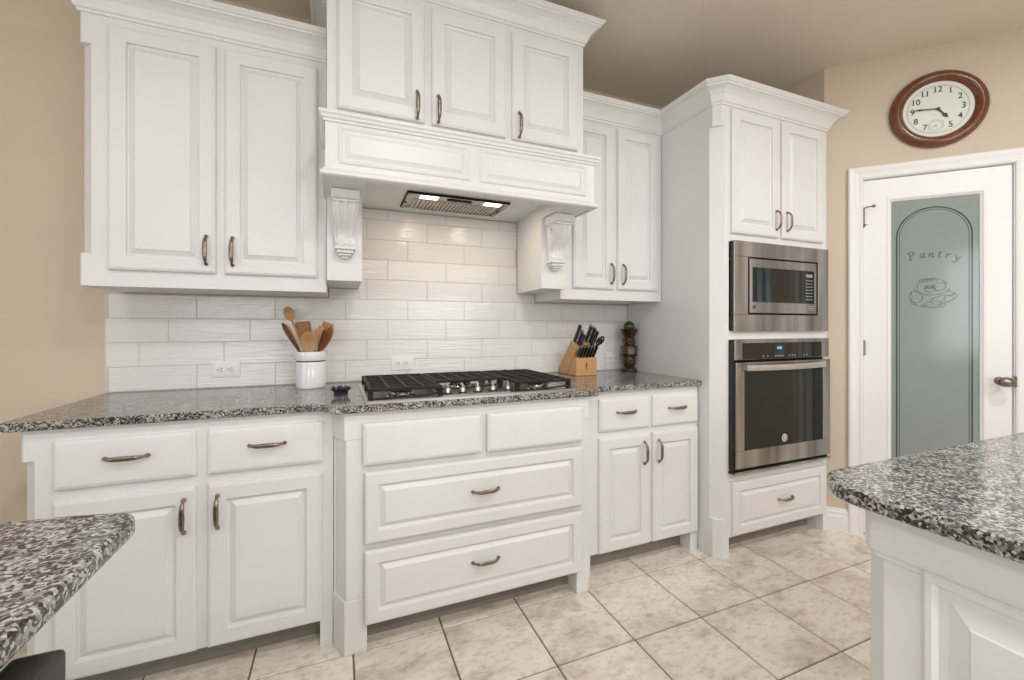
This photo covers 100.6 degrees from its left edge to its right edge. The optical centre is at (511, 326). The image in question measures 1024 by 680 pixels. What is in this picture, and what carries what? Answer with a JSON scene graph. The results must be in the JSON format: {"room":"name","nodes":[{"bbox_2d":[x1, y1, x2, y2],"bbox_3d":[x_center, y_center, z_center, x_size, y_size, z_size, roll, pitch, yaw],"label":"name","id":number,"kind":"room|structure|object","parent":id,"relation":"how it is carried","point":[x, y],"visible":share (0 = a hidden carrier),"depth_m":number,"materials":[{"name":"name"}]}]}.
{"room":"kitchen","nodes":[
{"label":"kitchen","id":0,"kind":"room"},
{"bbox_2d":[0,0,662,522],"bbox_3d":[-0.635,-0.170,2.351,7.200,2.740,0.126,0,0,-22],"label":"wall","id":1,"kind":"structure","parent":0,"point":[440,292],"depth_m":1.92,"materials":[{"name":"white tile"}]},
{"bbox_2d":[70,0,327,296],"bbox_3d":[-1.278,-0.705,1.805,0.904,1.106,0.404,0,0,-22],"label":"upper cabinet","id":2,"kind":"object","parent":1,"relation":"attached to","point":[204,152],"visible":0.98,"depth_m":1.67,"materials":[{"name":"white paint"}]},
{"bbox_2d":[211,361,240,377],"bbox_3d":[-1.340,0.199,1.990,0.117,0.074,0.009,0,0,-22],"label":"wall outlet","id":3,"kind":"object","parent":1,"relation":"attached to","point":[229,368],"visible":1,"depth_m":1.99,"materials":[{"name":"white plastic"}]},
{"bbox_2d":[216,366,224,372],"bbox_3d":[-1.359,0.199,1.981,0.033,0.033,0.003,0,0,-22],"label":"receptacle","id":4,"kind":"object","parent":3,"relation":"attached to","point":[219,369],"depth_m":1.98,"materials":[{"name":"white plastic"}]},
{"bbox_2d":[227,366,234,372],"bbox_3d":[-1.321,0.199,1.997,0.033,0.033,0.003,0,0,-22],"label":"receptacle","id":5,"kind":"object","parent":3,"relation":"attached to","point":[230,369],"depth_m":1.99,"materials":[{"name":"white plastic"}]},
{"bbox_2d":[391,356,412,370],"bbox_3d":[-0.593,0.196,2.295,0.117,0.074,0.009,0,0,-22],"label":"wall outlet","id":6,"kind":"object","parent":1,"relation":"attached to","point":[400,362],"visible":1,"depth_m":2.29,"materials":[{"name":"white plastic"}]},
{"bbox_2d":[395,360,400,365],"bbox_3d":[-0.612,0.196,2.286,0.033,0.033,0.003,0,0,-22],"label":"receptacle","id":7,"kind":"object","parent":6,"relation":"attached to","point":[397,362],"depth_m":2.28,"materials":[{"name":"white plastic"}]},
{"bbox_2d":[403,360,408,365],"bbox_3d":[-0.574,0.196,2.302,0.033,0.033,0.003,0,0,-22],"label":"receptacle","id":8,"kind":"object","parent":6,"relation":"attached to","point":[405,362],"depth_m":2.30,"materials":[{"name":"white plastic"}]},
{"bbox_2d":[310,0,605,293],"bbox_3d":[-0.274,-0.834,2.079,1.303,1.268,0.656,0,0,-22],"label":"range hood","id":9,"kind":"object","parent":1,"relation":"attached to","point":[478,99],"visible":0.99,"depth_m":1.83,"materials":[{"name":"white paint"}]},
{"bbox_2d":[400,190,509,216],"bbox_3d":[-0.292,-0.619,2.163,0.508,0.014,0.264,0,0,-22],"label":"vent","id":10,"kind":"object","parent":9,"relation":"attached to","point":[412,199],"visible":1,"depth_m":2.14,"materials":[{"name":"silver metal"}]},
{"bbox_2d":[535,91,661,303],"bbox_3d":[0.534,-0.705,2.545,0.690,1.106,0.404,0,0,-22],"label":"upper cabinet","id":11,"kind":"object","parent":1,"relation":"attached to","point":[613,250],"visible":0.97,"depth_m":2.43,"materials":[{"name":"white paint"}]},
{"bbox_2d":[605,352,619,363],"bbox_3d":[0.668,0.206,2.810,0.117,0.074,0.009,0,0,-22],"label":"wall outlet","id":12,"kind":"object","parent":1,"relation":"attached to","point":[610,358],"visible":1,"depth_m":2.81,"materials":[{"name":"white plastic"}]},
{"bbox_2d":[0,524,870,679],"bbox_3d":[0.413,1.230,-0.177,7.270,0.060,5.600,0,0,-22],"label":"floor","id":13,"kind":"structure","parent":0,"point":[793,603],"depth_m":1.67,"materials":[{"name":"beige tile"}]},
{"bbox_2d":[0,649,65,679],"bbox_3d":[-0.637,0.762,0.033,0.645,0.876,0.602,0,0,-22],"label":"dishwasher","id":14,"kind":"object","parent":13,"relation":"on","point":[51,665],"visible":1,"depth_m":0.41,"materials":[{"name":"black metal"}]},
{"bbox_2d":[21,412,333,679],"bbox_3d":[-1.187,0.757,1.705,0.874,0.887,0.658,0,0,-22],"label":"base cabinet","id":15,"kind":"object","parent":13,"relation":"on","point":[230,550],"visible":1,"depth_m":1.44,"materials":[{"name":"white paint"}]},
{"bbox_2d":[333,397,588,656],"bbox_3d":[-0.254,0.757,2.035,1.103,0.887,0.752,0,0,-22],"label":"base cabinet","id":16,"kind":"object","parent":13,"relation":"on","point":[440,511],"visible":0.91,"depth_m":1.68,"materials":[{"name":"white paint"}]},
{"bbox_2d":[0,370,700,432],"bbox_3d":[-0.352,0.299,2.008,2.735,0.028,0.722,0,0,-22],"label":"countertop","id":17,"kind":"structure","parent":16,"relation":"on","point":[107,409],"depth_m":1.61,"materials":[{"name":"stone"}]},
{"bbox_2d":[295,351,325,388],"bbox_3d":[-0.949,0.200,2.005,0.131,0.170,0.131,0,0,-22],"label":"utensil crock","id":18,"kind":"object","parent":17,"relation":"on","point":[310,366],"visible":0.93,"depth_m":1.95,"materials":[{"name":"white ceramic"}]},
{"bbox_2d":[281,323,299,351],"bbox_3d":[-0.983,0.123,1.972,0.154,0.286,0.040,0,0,-34],"label":"wooden spatula","id":19,"kind":"object","parent":18,"relation":"in","point":[286,330],"visible":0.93,"depth_m":1.94,"materials":[{"name":"brown wood"}]},
{"bbox_2d":[283,306,299,340],"bbox_3d":[-0.996,0.085,2.010,0.151,0.362,0.023,0,0,-20],"label":"wooden spoon","id":20,"kind":"object","parent":18,"relation":"in","point":[288,312],"visible":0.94,"depth_m":1.99,"materials":[{"name":"beige wood"}]},
{"bbox_2d":[285,324,301,351],"bbox_3d":[-0.985,0.125,1.988,0.144,0.282,0.032,0,0,-34],"label":"wooden spatula","id":21,"kind":"object","parent":18,"relation":"in","point":[288,327],"visible":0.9,"depth_m":1.97,"materials":[{"name":"brown wood"}]},
{"bbox_2d":[295,321,311,337],"bbox_3d":[-0.995,0.118,2.029,0.074,0.295,0.016,0,0,-22],"label":"wooden spatula","id":22,"kind":"object","parent":18,"relation":"in","point":[302,327],"visible":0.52,"depth_m":2.02,"materials":[{"name":"brown wood"}]},
{"bbox_2d":[300,331,317,351],"bbox_3d":[-0.944,0.142,1.973,0.073,0.246,0.026,0,0,-35],"label":"wooden spoon","id":23,"kind":"object","parent":18,"relation":"in","point":[308,340],"visible":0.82,"depth_m":1.97,"materials":[{"name":"beige wood"}]},
{"bbox_2d":[314,325,323,351],"bbox_3d":[-0.940,0.128,2.029,0.078,0.276,0.030,0,0,-22],"label":"wooden spoon","id":24,"kind":"object","parent":18,"relation":"in","point":[319,330],"visible":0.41,"depth_m":2.04,"materials":[{"name":"brown wood"}]},
{"bbox_2d":[317,329,325,351],"bbox_3d":[-0.917,0.138,1.997,0.082,0.255,0.029,0,0,-10],"label":"wooden spatula","id":25,"kind":"object","parent":18,"relation":"in","point":[324,330],"visible":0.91,"depth_m":1.99,"materials":[{"name":"brown wood"}]},
{"bbox_2d":[319,326,333,351],"bbox_3d":[-0.915,0.131,2.010,0.134,0.270,0.033,0,0,-22],"label":"wooden spoon","id":26,"kind":"object","parent":18,"relation":"in","point":[329,332],"visible":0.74,"depth_m":2.02,"materials":[{"name":"brown wood"}]},
{"bbox_2d":[322,321,333,329],"bbox_3d":[-0.931,0.119,2.053,0.129,0.294,0.021,0,0,-31],"label":"wooden spatula","id":27,"kind":"object","parent":18,"relation":"in","point":[326,325],"visible":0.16,"depth_m":2.07,"materials":[{"name":"beige wood"}]},
{"bbox_2d":[331,385,350,395],"bbox_3d":[-0.718,0.264,1.786,0.082,0.040,0.083,0,0,-22],"label":"scalloped dish","id":28,"kind":"object","parent":17,"relation":"on","point":[340,390],"visible":1,"depth_m":1.76,"materials":[{"name":"blue ceramic"}]},
{"bbox_2d":[359,369,575,403],"bbox_3d":[-0.227,0.259,1.984,0.894,0.052,0.535,0,0,-22],"label":"cooktop","id":29,"kind":"object","parent":17,"relation":"in","point":[390,388],"visible":1,"depth_m":1.88,"materials":[{"name":"metal"}]},
{"bbox_2d":[558,341,596,375],"bbox_3d":[0.396,0.183,2.588,0.144,0.203,0.218,0,0,-22],"label":"knife block","id":30,"kind":"object","parent":17,"relation":"on","point":[571,365],"visible":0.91,"depth_m":2.50,"materials":[{"name":"brown wood"}]},
{"bbox_2d":[573,325,581,343],"bbox_3d":[0.379,0.042,2.469,0.015,0.113,0.089,0,0,-22],"label":"kitchen knife","id":31,"kind":"object","parent":30,"relation":"on","point":[579,328],"visible":1,"depth_m":2.46,"materials":[{"name":"black plastic"}]},
{"bbox_2d":[576,345,582,357],"bbox_3d":[0.390,0.144,2.456,0.012,0.078,0.063,0,0,-22],"label":"steak knife","id":32,"kind":"object","parent":30,"relation":"on","point":[580,347],"visible":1,"depth_m":2.45,"materials":[{"name":"black plastic"}]},
{"bbox_2d":[576,329,583,345],"bbox_3d":[0.396,0.062,2.464,0.013,0.097,0.076,0,0,-22],"label":"kitchen knife","id":33,"kind":"object","parent":30,"relation":"in","point":[582,330],"visible":1,"depth_m":2.45,"materials":[{"name":"black plastic"}]},
{"bbox_2d":[579,345,585,357],"bbox_3d":[0.409,0.144,2.464,0.012,0.078,0.063,0,0,-22],"label":"steak knife","id":34,"kind":"object","parent":30,"relation":"in","point":[584,346],"visible":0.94,"depth_m":2.45,"materials":[{"name":"black plastic"}]},
{"bbox_2d":[579,334,585,346],"bbox_3d":[0.406,0.081,2.454,0.012,0.083,0.066,0,0,-22],"label":"kitchen knife","id":35,"kind":"object","parent":30,"relation":"in","point":[584,335],"visible":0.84,"depth_m":2.44,"materials":[{"name":"black plastic"}]},
{"bbox_2d":[582,345,588,357],"bbox_3d":[0.429,0.144,2.472,0.012,0.078,0.063,0,0,-22],"label":"steak knife","id":36,"kind":"object","parent":30,"relation":"on","point":[587,346],"visible":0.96,"depth_m":2.46,"materials":[{"name":"black plastic"}]},
{"bbox_2d":[584,324,592,342],"bbox_3d":[0.451,0.040,2.501,0.015,0.113,0.089,0,0,-22],"label":"kitchen knife","id":37,"kind":"object","parent":30,"relation":"on","point":[590,325],"visible":0.98,"depth_m":2.49,"materials":[{"name":"black plastic"}]},
{"bbox_2d":[585,345,591,357],"bbox_3d":[0.449,0.144,2.480,0.012,0.078,0.063,0,0,-22],"label":"steak knife","id":38,"kind":"object","parent":30,"relation":"on","point":[590,346],"visible":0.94,"depth_m":2.47,"materials":[{"name":"black plastic"}]},
{"bbox_2d":[589,345,594,357],"bbox_3d":[0.468,0.144,2.488,0.012,0.078,0.063,0,0,-22],"label":"steak knife","id":39,"kind":"object","parent":30,"relation":"in","point":[593,346],"visible":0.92,"depth_m":2.48,"materials":[{"name":"black plastic"}]},
{"bbox_2d":[588,327,596,343],"bbox_3d":[0.473,0.050,2.506,0.014,0.104,0.082,0,0,-22],"label":"kitchen knife","id":40,"kind":"object","parent":30,"relation":"on","point":[594,328],"visible":0.77,"depth_m":2.49,"materials":[{"name":"black plastic"}]},
{"bbox_2d":[590,334,595,345],"bbox_3d":[0.470,0.082,2.479,0.012,0.083,0.066,0,0,-22],"label":"kitchen knife","id":41,"kind":"object","parent":30,"relation":"in","point":[594,335],"visible":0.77,"depth_m":2.47,"materials":[{"name":"black plastic"}]},
{"bbox_2d":[592,345,598,357],"bbox_3d":[0.488,0.144,2.496,0.012,0.078,0.063,0,0,-22],"label":"steak knife","id":42,"kind":"object","parent":30,"relation":"in","point":[596,346],"visible":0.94,"depth_m":2.49,"materials":[{"name":"black plastic"}]},
{"bbox_2d":[592,330,598,345],"bbox_3d":[0.490,0.065,2.501,0.013,0.093,0.074,0,0,-22],"label":"kitchen knife","id":43,"kind":"object","parent":30,"relation":"in","point":[597,331],"visible":0.73,"depth_m":2.48,"materials":[{"name":"black plastic"}]},
{"bbox_2d":[595,336,604,345],"bbox_3d":[0.514,0.087,2.495,0.055,0.073,0.052,0,0,-22],"label":"scissors","id":44,"kind":"object","parent":30,"relation":"in","point":[599,340],"visible":0.94,"depth_m":2.49,"materials":[{"name":"black plastic"}]},
{"bbox_2d":[620,321,637,371],"bbox_3d":[0.758,0.123,2.752,0.117,0.323,0.108,0,0,-22],"label":"ornament","id":45,"kind":"object","parent":17,"relation":"on","point":[628,350],"visible":1,"depth_m":2.72,"materials":[{"name":"brown paint"}]},
{"bbox_2d":[620,329,637,336],"bbox_3d":[0.758,0.037,2.752,0.117,0.056,0.106,0,0,-22],"label":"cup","id":46,"kind":"object","parent":45,"relation":"on","point":[626,332],"depth_m":2.72,"materials":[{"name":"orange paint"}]},
{"bbox_2d":[587,386,697,576],"bbox_3d":[0.569,0.757,2.422,0.710,0.887,0.658,0,0,-22],"label":"base cabinet","id":47,"kind":"object","parent":13,"relation":"on","point":[642,445],"visible":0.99,"depth_m":2.14,"materials":[{"name":"white paint"}]},
{"bbox_2d":[628,74,848,558],"bbox_3d":[1.334,-0.029,2.652,1.025,2.458,0.809,0,0,-22],"label":"tall cabinet","id":48,"kind":"object","parent":13,"relation":"on","point":[742,159],"visible":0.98,"depth_m":2.31,"materials":[{"name":"white paint"}]},
{"bbox_2d":[729,240,827,331],"bbox_3d":[1.444,-0.214,2.479,0.765,0.476,0.300,0,0,-22],"label":"microwave","id":49,"kind":"object","parent":48,"relation":"in","point":[773,287],"visible":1,"depth_m":2.33,"materials":[{"name":"silver metal"}]},
{"bbox_2d":[728,338,830,474],"bbox_3d":[1.436,0.412,2.469,0.770,0.696,0.393,0,0,-22],"label":"oven","id":50,"kind":"object","parent":48,"relation":"in","point":[779,389],"visible":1,"depth_m":2.31,"materials":[{"name":"silver metal"}]},
{"bbox_2d":[865,510,1023,679],"bbox_3d":[1.533,0.757,0.283,1.348,0.887,1.566,0,0,-22],"label":"base cabinet","id":51,"kind":"object","parent":13,"relation":"on","point":[943,608],"visible":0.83,"depth_m":0.66,"materials":[{"name":"white paint"}]},
{"bbox_2d":[827,432,1023,563],"bbox_3d":[1.572,0.299,0.289,1.470,0.028,1.748,0,0,-22],"label":"countertop","id":52,"kind":"structure","parent":51,"relation":"on","point":[971,494],"depth_m":0.74,"materials":[{"name":"stone"}]},
{"bbox_3d":[-0.931,0.757,-0.583,1.535,0.887,1.525,0,0,-22],"label":"base cabinet","id":53,"kind":"object","parent":13,"relation":"on","visible":0},
{"bbox_2d":[0,513,134,668],"bbox_3d":[-0.984,0.299,-0.476,1.618,0.028,1.862,0,0,-22],"label":"countertop","id":54,"kind":"structure","parent":53,"relation":"on","point":[44,562],"depth_m":0.52,"materials":[{"name":"stone"}]},
{"bbox_2d":[229,0,1023,107],"bbox_3d":[0.413,-1.590,-0.177,7.270,0.100,5.600,0,0,-22],"label":"ceiling","id":55,"kind":"structure","parent":0,"point":[653,52],"depth_m":2.23,"materials":[{"name":"beige paint"}]},
{"bbox_2d":[784,69,823,102],"bbox_3d":[1.785,-0.170,2.891,0.120,2.740,0.715,0,0,-22],"label":"wall","id":56,"kind":"structure","parent":0,"point":[812,87],"depth_m":2.60,"materials":[{"name":"beige paint"}]},
{"bbox_2d":[824,28,1023,508],"bbox_3d":[2.443,-0.170,2.337,1.220,2.740,0.110,0,0,24],"label":"wall","id":57,"kind":"structure","parent":0,"point":[864,137],"depth_m":2.44,"materials":[{"name":"beige paint"}]},
{"bbox_2d":[826,506,848,532],"bbox_3d":[1.915,1.134,2.506,0.119,0.132,0.016,0,0,24],"label":"baseboard","id":58,"kind":"structure","parent":57,"relation":"attached to","point":[837,519],"depth_m":2.50,"materials":[{"name":"white paint"}]},
{"bbox_2d":[848,147,1023,534],"bbox_3d":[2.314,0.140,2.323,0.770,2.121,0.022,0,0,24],"label":"trim","id":59,"kind":"structure","parent":57,"relation":"attached to","point":[856,176],"depth_m":2.45,"materials":[{"name":"white paint"}]},
{"bbox_2d":[889,70,989,147],"bbox_3d":[2.318,-1.188,2.309,0.414,0.414,0.041,0,0,24],"label":"wall clock","id":60,"kind":"object","parent":57,"relation":"attached to","point":[940,108],"visible":1,"depth_m":2.31,"materials":[{"name":"brown wood"}]},
{"bbox_2d":[863,164,1016,532],"bbox_3d":[2.312,0.173,2.311,0.641,2.038,0.128,0,0,24],"label":"door","id":61,"kind":"structure","parent":57,"relation":"in","point":[937,247],"depth_m":2.34,"materials":[{"name":"white paint"}]},
{"bbox_2d":[909,278,957,307],"bbox_3d":[2.326,-0.187,2.348,0.205,0.167,0.001,0,0,24],"label":"picture","id":62,"kind":"object","parent":61,"relation":"attached to","point":[923,292],"depth_m":2.35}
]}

